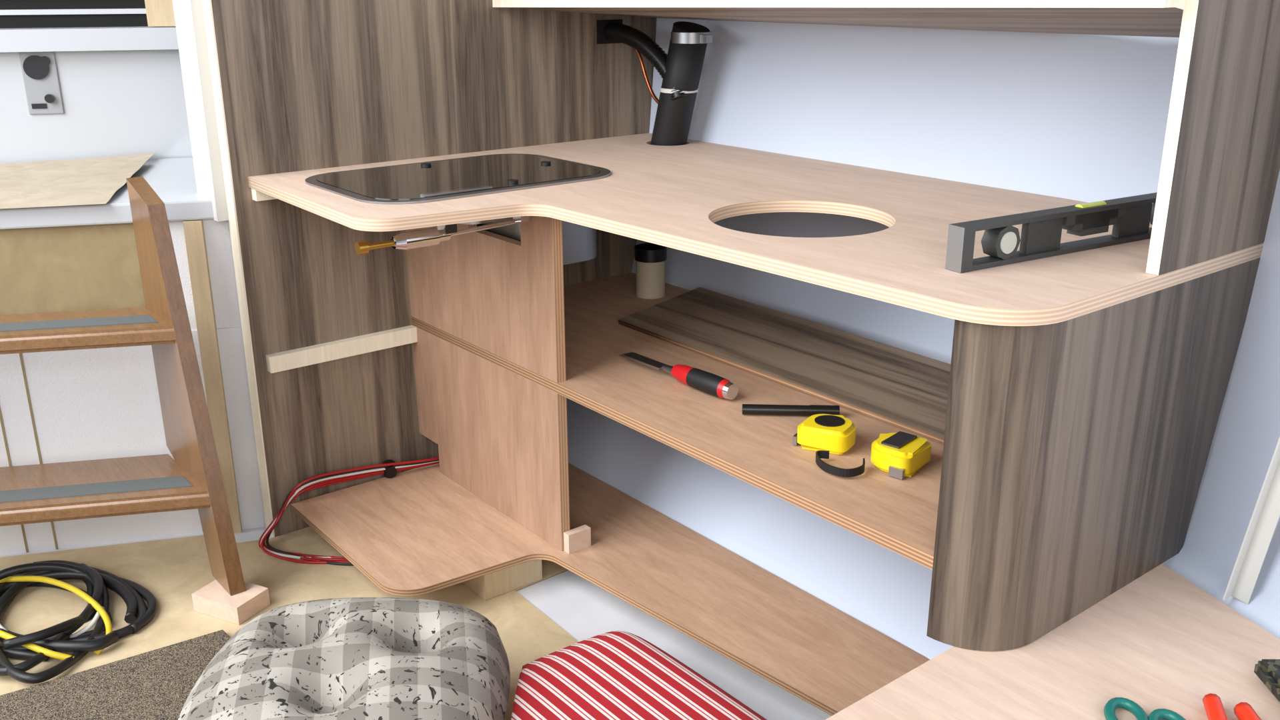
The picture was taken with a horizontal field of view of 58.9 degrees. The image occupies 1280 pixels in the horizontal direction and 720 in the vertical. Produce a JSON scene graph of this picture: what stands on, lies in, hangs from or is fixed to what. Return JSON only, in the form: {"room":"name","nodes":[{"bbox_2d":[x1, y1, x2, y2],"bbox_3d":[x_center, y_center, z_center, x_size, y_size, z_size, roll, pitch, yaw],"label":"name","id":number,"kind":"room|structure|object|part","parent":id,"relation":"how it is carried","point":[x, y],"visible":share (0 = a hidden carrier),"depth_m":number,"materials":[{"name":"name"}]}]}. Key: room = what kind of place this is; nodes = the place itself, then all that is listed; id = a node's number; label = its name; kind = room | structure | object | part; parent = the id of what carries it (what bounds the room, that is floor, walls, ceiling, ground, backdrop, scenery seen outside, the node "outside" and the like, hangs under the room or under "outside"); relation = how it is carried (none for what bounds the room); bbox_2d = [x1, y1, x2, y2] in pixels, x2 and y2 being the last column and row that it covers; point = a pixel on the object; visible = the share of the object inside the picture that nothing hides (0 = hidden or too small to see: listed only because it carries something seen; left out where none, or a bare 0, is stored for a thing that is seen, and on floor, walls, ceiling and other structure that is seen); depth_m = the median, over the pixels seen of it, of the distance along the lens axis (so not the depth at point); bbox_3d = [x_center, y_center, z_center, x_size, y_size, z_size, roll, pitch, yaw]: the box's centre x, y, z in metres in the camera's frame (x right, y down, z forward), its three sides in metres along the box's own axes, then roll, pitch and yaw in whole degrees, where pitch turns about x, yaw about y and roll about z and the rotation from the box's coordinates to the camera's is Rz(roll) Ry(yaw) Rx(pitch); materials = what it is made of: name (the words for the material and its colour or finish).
{"room":"camper van interior","nodes":[
{"label":"camper van interior","id":0,"kind":"room"},
{"bbox_2d":[0,0,192,163],"bbox_3d":[-2.453,-0.667,1.992,3.340,2.000,0.072,-5,19,-13],"label":"wall","id":1,"kind":"structure","parent":0,"point":[121,102],"depth_m":2.35,"materials":[{"name":"grey paint"}]},
{"bbox_2d":[18,51,64,114],"bbox_3d":[-1.220,-0.569,2.309,0.066,0.136,0.015,-5,19,-13],"label":"panel","id":2,"kind":"object","parent":1,"relation":"attached to","point":[39,69],"visible":0.88,"depth_m":2.31,"materials":[{"name":"grey plastic"}]},
{"bbox_2d":[0,26,178,52],"bbox_3d":[-1.967,-0.580,2.102,2.320,0.043,0.036,-5,19,-13],"label":"window sill","id":3,"kind":"structure","parent":1,"relation":"attached to","point":[115,39],"depth_m":2.28,"materials":[{"name":"grey"}]},
{"bbox_2d":[0,526,824,719],"bbox_3d":[-1.021,0.681,1.158,4.800,0.030,6.400,-15,23,-36],"label":"floor","id":4,"kind":"structure","parent":0,"point":[582,609],"depth_m":1.84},
{"bbox_2d":[0,157,265,555],"bbox_3d":[-1.798,0.024,2.070,2.138,0.636,0.532,-5,19,-13],"label":"wall panel","id":5,"kind":"object","parent":4,"relation":"on","point":[101,403],"visible":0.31,"depth_m":2.02,"materials":[{"name":"white plastic"}]},
{"bbox_2d":[0,152,154,208],"bbox_3d":[-1.897,-0.273,1.933,1.930,0.010,0.540,-5,19,-13],"label":"board","id":6,"kind":"object","parent":5,"relation":"on","point":[89,181],"visible":0.98,"depth_m":2.11,"materials":[{"name":"beige wood"}]},
{"bbox_3d":[-1.799,-0.261,1.976,2.138,0.035,0.528,-5,19,-13],"label":"lid","id":7,"kind":"part","parent":5,"relation":"part of","materials":[{"name":"grey"}]},
{"bbox_2d":[0,526,578,719],"bbox_3d":[-1.142,0.509,1.537,2.330,0.054,2.177,-15,23,-36],"label":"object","id":8,"kind":"structure","parent":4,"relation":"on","point":[172,570],"depth_m":1.91,"materials":[{"name":"beige wood"}]},
{"bbox_3d":[-0.996,0.399,1.858,0.401,0.051,0.289,10,21,29],"label":"electrical cable coil","id":9,"kind":"part","parent":8,"relation":"part of","materials":[{"name":"black rubber"}]},
{"bbox_2d":[0,629,230,719],"bbox_3d":[-0.956,0.704,1.021,1.530,0.008,1.005,-15,23,-36],"label":"carpet","id":10,"kind":"object","parent":8,"relation":"on","point":[156,684],"visible":0.5,"depth_m":1.66,"materials":[{"name":"carpet"}]},
{"bbox_2d":[178,597,510,719],"bbox_3d":[-0.376,0.448,1.470,0.413,0.184,0.403,2,19,5],"label":"printed pillow","id":11,"kind":"object","parent":10,"relation":"on","point":[353,658],"visible":1,"depth_m":1.42,"materials":[{"name":"fabric"}]},
{"bbox_2d":[0,176,246,595],"bbox_3d":[-1.040,0.081,1.805,0.743,0.687,0.244,-4,19,-12],"label":"ladder","id":12,"kind":"object","parent":8,"relation":"on","point":[37,493],"visible":1,"depth_m":1.84,"materials":[{"name":"brown wood"}]},
{"bbox_2d":[191,579,270,624],"bbox_3d":[-0.680,0.398,1.887,0.100,0.031,0.070,9,21,25],"label":"block","id":13,"kind":"object","parent":8,"relation":"on","point":[213,600],"visible":0.93,"depth_m":1.86,"materials":[{"name":"brown wood"}]},
{"bbox_2d":[258,457,439,566],"bbox_3d":[-0.524,0.269,2.143,0.351,0.113,0.375,1,19,2],"label":"wiring","id":14,"kind":"object","parent":8,"relation":"on","point":[389,468],"visible":0.75,"depth_m":2.13,"materials":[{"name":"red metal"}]},
{"bbox_2d":[510,630,767,719],"bbox_3d":[0.020,0.515,1.419,0.314,0.105,0.544,-15,23,-36],"label":"striped pillow","id":15,"kind":"object","parent":8,"relation":"on","point":[616,675],"visible":1,"depth_m":1.50,"materials":[{"name":"red fabric"}]},
{"bbox_2d":[247,0,1279,719],"bbox_3d":[0.086,-0.544,1.601,0.899,2.000,1.325,-15,23,-36],"label":"kitchen counter","id":16,"kind":"object","parent":4,"relation":"on","point":[1070,424],"visible":0.9,"depth_m":1.62,"materials":[{"name":"brown wood"}]},
{"bbox_3d":[-0.282,-0.160,1.979,0.018,0.284,0.494,-15,23,-36],"label":"panel","id":17,"kind":"part","parent":16,"relation":"part of","materials":[{"name":"brown wood"}]},
{"bbox_3d":[-0.281,0.127,2.076,0.018,0.286,0.494,-15,23,-36],"label":"panel","id":18,"kind":"part","parent":16,"relation":"part of","materials":[{"name":"brown wood"}]},
{"bbox_2d":[411,272,943,570],"bbox_3d":[0.178,0.030,1.883,0.545,0.018,1.306,-15,23,-36],"label":"shelf","id":19,"kind":"object","parent":16,"relation":"attached to","point":[601,323],"depth_m":1.73,"materials":[{"name":"brown wood"}]},
{"bbox_2d":[618,352,738,400],"bbox_3d":[0.059,0.017,1.842,0.033,0.033,0.264,-15,23,-36],"label":"chisel","id":20,"kind":"object","parent":16,"relation":"on","point":[704,381],"visible":1,"depth_m":1.79,"materials":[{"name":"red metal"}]},
{"bbox_3d":[0.015,0.003,1.887,0.025,0.016,0.136,-15,23,-36],"label":"blade","id":21,"kind":"part","parent":20,"relation":"part of","materials":[{"name":"silver metal"}]},
{"bbox_3d":[0.098,0.032,1.795,0.033,0.033,0.121,-15,23,-36],"label":"handle","id":22,"kind":"part","parent":20,"relation":"part of","materials":[{"name":"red plastic"}]},
{"bbox_2d":[247,133,1263,326],"bbox_3d":[0.087,-0.229,1.707,0.899,0.018,1.325,-15,23,-36],"label":"countertop","id":23,"kind":"structure","parent":16,"relation":"on","point":[672,197],"depth_m":1.63,"materials":[{"name":"brown wood"}]},
{"bbox_2d":[354,216,528,255],"bbox_3d":[-0.293,-0.196,1.708,0.286,0.041,0.026,-15,23,-36],"label":"wires","id":24,"kind":"object","parent":23,"relation":"on","point":[423,238],"visible":0.94,"depth_m":1.68,"materials":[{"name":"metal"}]},
{"bbox_2d":[304,153,610,265],"bbox_3d":[-0.303,-0.248,1.945,0.464,0.148,0.337,-15,23,-36],"label":"glass cooktop","id":25,"kind":"object","parent":23,"relation":"in","point":[439,180],"visible":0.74,"depth_m":1.91,"materials":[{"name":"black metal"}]},
{"bbox_3d":[-0.285,-0.263,1.764,0.120,0.003,0.014,-15,23,-36],"label":"lid pull","id":26,"kind":"part","parent":25,"relation":"part of","materials":[{"name":"silver metal"}]},
{"bbox_3d":[-0.304,-0.312,1.923,0.426,0.006,0.299,-15,23,-36],"label":"glass lid","id":27,"kind":"part","parent":25,"relation":"part of","materials":[{"name":"black glass"}]},
{"bbox_3d":[-0.253,-0.244,1.974,0.280,0.121,0.287,-15,23,-36],"label":"bowl","id":28,"kind":"part","parent":25,"relation":"part of","materials":[{"name":"silver metal"}]},
{"bbox_2d":[634,21,712,299],"bbox_3d":[0.063,-0.409,2.309,0.152,0.540,0.191,0,19,-1],"label":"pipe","id":29,"kind":"object","parent":23,"relation":"on","point":[688,41],"visible":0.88,"depth_m":2.24,"materials":[{"name":"black plastic"}]},
{"bbox_2d":[945,192,1157,273],"bbox_3d":[0.554,-0.167,1.402,0.460,0.056,0.025,-11,22,-29],"label":"spirit level","id":30,"kind":"object","parent":23,"relation":"on","point":[1130,217],"visible":0.76,"depth_m":1.36,"materials":[{"name":"grey metal"}]},
{"bbox_2d":[742,404,839,416],"bbox_3d":[0.225,0.075,1.693,0.144,0.017,0.017,1,19,4],"label":"marker pen","id":31,"kind":"object","parent":16,"relation":"on","point":[810,410],"visible":0.92,"depth_m":1.69,"materials":[{"name":"black plastic"}]},
{"bbox_2d":[792,414,856,454],"bbox_3d":[0.262,0.101,1.586,0.078,0.035,0.066,11,22,29],"label":"tape measure","id":32,"kind":"object","parent":16,"relation":"on","point":[836,434],"visible":0.98,"depth_m":1.56,"materials":[{"name":"yellow plastic"}]},
{"bbox_2d":[815,431,931,479],"bbox_3d":[0.316,0.127,1.506,0.153,0.037,0.084,-4,19,-11],"label":"tape measure","id":33,"kind":"object","parent":16,"relation":"on","point":[901,455],"visible":1,"depth_m":1.49,"materials":[{"name":"yellow plastic"}]},
{"bbox_3d":[0.562,0.095,1.379,0.521,0.388,0.085,-15,23,-36],"label":"panel","id":34,"kind":"part","parent":16,"relation":"part of","materials":[{"name":"brown wood"}]},
{"bbox_3d":[0.699,-0.756,1.163,0.317,1.322,0.015,-15,23,-36],"label":"panel","id":35,"kind":"part","parent":16,"relation":"part of","materials":[{"name":"brown wood"}]},
{"bbox_2d":[825,563,1279,719],"bbox_3d":[-0.095,1.052,-0.417,3.828,0.269,2.328,-15,23,-36],"label":"tabletop","id":36,"kind":"object","parent":4,"relation":"on","point":[1159,641],"visible":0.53,"depth_m":1.25,"materials":[{"name":"brown wood"}]},
{"bbox_2d":[1103,697,1185,719],"bbox_3d":[0.489,0.393,1.085,0.089,0.011,0.222,7,20,21],"label":"scissors","id":37,"kind":"object","parent":36,"relation":"on","point":[1114,704],"visible":1,"depth_m":1.17,"materials":[{"name":"teal plastic"}]},
{"bbox_2d":[1202,693,1261,719],"bbox_3d":[0.565,0.398,1.059,0.096,0.017,0.268,10,21,28],"label":"pliers","id":38,"kind":"object","parent":36,"relation":"on","point":[1214,708],"visible":1,"depth_m":1.16,"materials":[{"name":"red plastic"}]},
{"bbox_2d":[1253,659,1279,702],"bbox_3d":[0.685,0.351,1.187,0.036,0.022,0.110,0,19,1],"label":"cloth","id":39,"kind":"object","parent":36,"relation":"on","point":[1268,671],"visible":1,"depth_m":1.21,"materials":[{"name":"green fabric"}]},
{"bbox_2d":[211,0,657,537],"bbox_3d":[-0.299,-0.722,2.133,1.030,2.000,0.036,-15,23,-36],"label":"wall","id":40,"kind":"structure","parent":0,"point":[307,85],"depth_m":2.10,"materials":[{"name":"brown wood"}]},
{"bbox_2d":[172,0,228,221],"bbox_3d":[-0.750,-0.915,1.773,0.022,1.400,0.090,-15,23,-36],"label":"trim","id":41,"kind":"structure","parent":40,"relation":"attached to","point":[189,15],"depth_m":1.92,"materials":[{"name":"grey paint"}]},
{"bbox_2d":[202,0,274,537],"bbox_3d":[-0.703,-0.618,1.828,0.003,2.000,0.035,-15,23,-36],"label":"trim","id":42,"kind":"structure","parent":40,"relation":"attached to","point":[207,4],"depth_m":1.97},
{"bbox_2d":[566,18,1279,659],"bbox_3d":[0.727,-0.247,0.715,0.874,2.000,4.558,-9,20,-23],"label":"wall","id":43,"kind":"structure","parent":0,"point":[1081,117],"depth_m":1.86,"materials":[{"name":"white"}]},
{"bbox_2d":[603,22,687,100],"bbox_3d":[0.011,-0.598,2.271,0.041,0.145,0.218,-18,25,-42],"label":"conduit","id":44,"kind":"object","parent":43,"relation":"attached to","point":[635,39],"visible":0.84,"depth_m":2.25,"materials":[{"name":"black plastic"}]},
{"bbox_2d":[633,48,659,104],"bbox_3d":[0.011,-0.584,2.324,0.008,0.137,0.142,-15,23,-36],"label":"wire","id":45,"kind":"object","parent":43,"relation":"attached to","point":[638,53],"visible":0.52,"depth_m":2.32,"materials":[{"name":"brown"}]},
{"bbox_2d":[492,0,1184,37],"bbox_3d":[0.290,-0.593,1.767,0.407,0.155,1.310,-15,23,-36],"label":"shelf","id":46,"kind":"object","parent":43,"relation":"attached to","point":[1145,18],"visible":0.96,"depth_m":1.52,"materials":[{"name":"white wood"}]},
{"bbox_3d":[0.140,-0.567,1.649,0.022,0.126,1.310,-15,23,-36],"label":"rail","id":47,"kind":"part","parent":46,"relation":"part of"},
{"bbox_2d":[1222,436,1279,604],"bbox_3d":[0.778,-0.071,1.258,0.131,0.784,0.019,5,19,15],"label":"strip","id":48,"kind":"object","parent":43,"relation":"attached to","point":[1263,522],"visible":1,"depth_m":1.36,"materials":[{"name":"grey paint"}]}
]}

